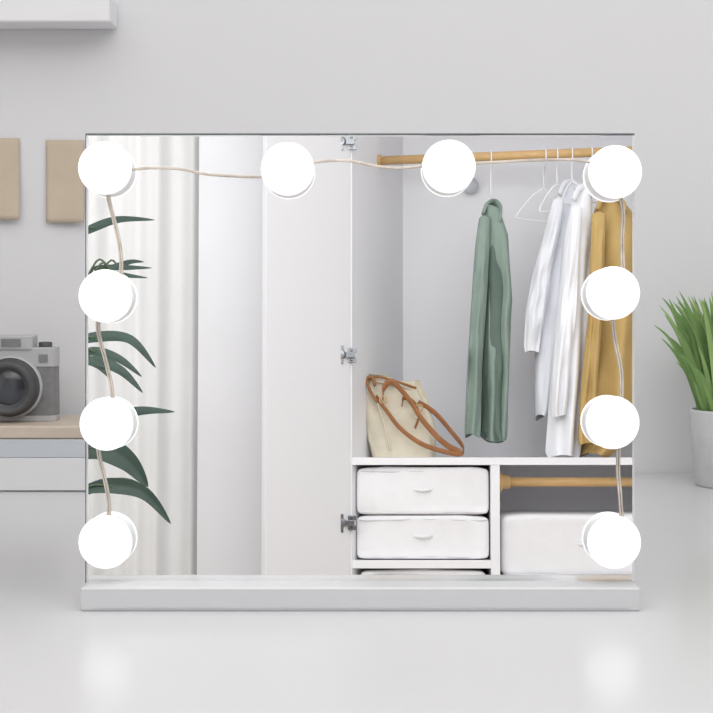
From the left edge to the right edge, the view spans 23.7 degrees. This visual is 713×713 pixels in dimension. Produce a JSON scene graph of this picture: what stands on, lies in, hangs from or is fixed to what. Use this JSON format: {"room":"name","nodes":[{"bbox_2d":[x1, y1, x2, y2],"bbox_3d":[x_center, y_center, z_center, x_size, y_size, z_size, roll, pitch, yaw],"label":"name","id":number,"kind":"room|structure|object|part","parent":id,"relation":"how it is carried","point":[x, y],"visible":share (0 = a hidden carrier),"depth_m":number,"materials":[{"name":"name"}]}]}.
{"room":"bedroom","nodes":[
{"label":"bedroom","id":0,"kind":"room"},
{"bbox_2d":[0,0,712,473],"bbox_3d":[0.000,-0.403,2.907,4.200,2.700,0.100,0,3,0],"label":"wall","id":1,"kind":"structure","parent":0,"point":[643,68],"depth_m":2.85,"materials":[{"name":"paint"}]},
{"bbox_2d":[0,138,19,219],"bbox_3d":[-0.608,-0.298,2.853,0.085,0.137,0.013,0,3,0],"label":"paper note","id":2,"kind":"object","parent":1,"relation":"attached to","point":[9,147],"visible":1,"depth_m":2.86,"materials":[{"name":"beige paper"}]},
{"bbox_2d":[0,0,116,28],"bbox_3d":[-0.587,-0.568,2.802,0.373,0.045,0.088,0,3,0],"label":"floating shelf","id":3,"kind":"object","parent":1,"relation":"attached to","point":[14,14],"visible":1,"depth_m":2.76,"materials":[{"name":"paint"}]},
{"bbox_2d":[46,140,83,222],"bbox_3d":[-0.490,-0.294,2.854,0.064,0.138,0.013,0,3,0],"label":"paper note","id":4,"kind":"object","parent":1,"relation":"attached to","point":[64,185],"visible":0.95,"depth_m":2.86,"materials":[{"name":"beige paper"}]},
{"bbox_3d":[0.000,1.160,0.128,4.400,0.100,5.828,0,3,0],"label":"floor","id":5,"kind":"structure","parent":0,"visible":0},
{"bbox_2d":[0,415,712,712],"bbox_3d":[0.000,0.566,2.141,2.500,0.854,1.534,0,3,0],"label":"table","id":6,"kind":"object","parent":5,"relation":"on","point":[56,656],"depth_m":1.62,"materials":[{"name":"white laminate"}]},
{"bbox_2d":[0,335,59,420],"bbox_3d":[-0.567,0.035,2.734,0.167,0.138,0.094,0,3,0],"label":"camera","id":7,"kind":"object","parent":6,"relation":"on","point":[29,372],"visible":1,"depth_m":2.72,"materials":[{"name":"silver metal"}]},
{"bbox_3d":[-0.625,0.155,2.758,0.460,0.104,0.190,0,3,0],"label":"desktop drawer unit","id":8,"kind":"part","parent":6,"relation":"part of","materials":[{"name":"white wood"}]},
{"bbox_2d":[78,133,641,610],"bbox_3d":[0.004,0.013,1.796,0.590,0.498,0.107,0,3,0],"label":"vanity mirror","id":9,"kind":"object","parent":6,"relation":"on","point":[324,371],"visible":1,"depth_m":1.80,"materials":[{"name":"clear glass"}]},
{"bbox_3d":[-0.263,-0.197,1.769,0.056,0.056,0.033,0,3,0],"label":"bulb","id":10,"kind":"part","parent":9,"relation":"part of","materials":[{"name":"white glass"}]},
{"bbox_3d":[-0.263,0.195,1.769,0.056,0.056,0.033,0,3,0],"label":"bulb","id":11,"kind":"part","parent":9,"relation":"part of","materials":[{"name":"white glass"}]},
{"bbox_3d":[-0.263,-0.063,1.769,0.056,0.056,0.033,0,3,0],"label":"bulb","id":12,"kind":"part","parent":9,"relation":"part of","materials":[{"name":"white glass"}]},
{"bbox_3d":[-0.262,0.071,1.769,0.056,0.056,0.033,0,3,0],"label":"bulb","id":13,"kind":"part","parent":9,"relation":"part of","materials":[{"name":"white glass"}]},
{"bbox_3d":[-0.072,-0.196,1.769,0.056,0.056,0.033,0,3,0],"label":"bulb","id":14,"kind":"part","parent":9,"relation":"part of","materials":[{"name":"white glass"}]},
{"bbox_3d":[0.097,-0.198,1.769,0.056,0.056,0.033,0,3,0],"label":"bulb","id":15,"kind":"part","parent":9,"relation":"part of","materials":[{"name":"white glass"}]},
{"bbox_3d":[0.268,0.070,1.769,0.056,0.056,0.033,0,3,0],"label":"bulb","id":16,"kind":"part","parent":9,"relation":"part of","materials":[{"name":"white glass"}]},
{"bbox_3d":[0.268,-0.066,1.769,0.056,0.056,0.033,0,3,0],"label":"bulb","id":17,"kind":"part","parent":9,"relation":"part of","materials":[{"name":"white glass"}]},
{"bbox_3d":[0.270,0.195,1.769,0.056,0.056,0.033,0,3,0],"label":"bulb","id":18,"kind":"part","parent":9,"relation":"part of","materials":[{"name":"white glass"}]},
{"bbox_3d":[0.271,-0.193,1.769,0.056,0.056,0.033,0,3,0],"label":"bulb","id":19,"kind":"part","parent":9,"relation":"part of","materials":[{"name":"white glass"}]},
{"bbox_2d":[654,291,712,488],"bbox_3d":[0.597,0.051,2.730,0.228,0.315,0.208,-3,4,-37],"label":"potted grass plant","id":20,"kind":"object","parent":6,"relation":"on","point":[694,331],"visible":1,"depth_m":2.71,"materials":[{"name":"green plant"}]},
{"bbox_3d":[0.597,0.146,2.737,0.120,0.124,0.120,0,3,0],"label":"pot","id":21,"kind":"part","parent":20,"relation":"part of","materials":[{"name":"ceramic"}]}
]}

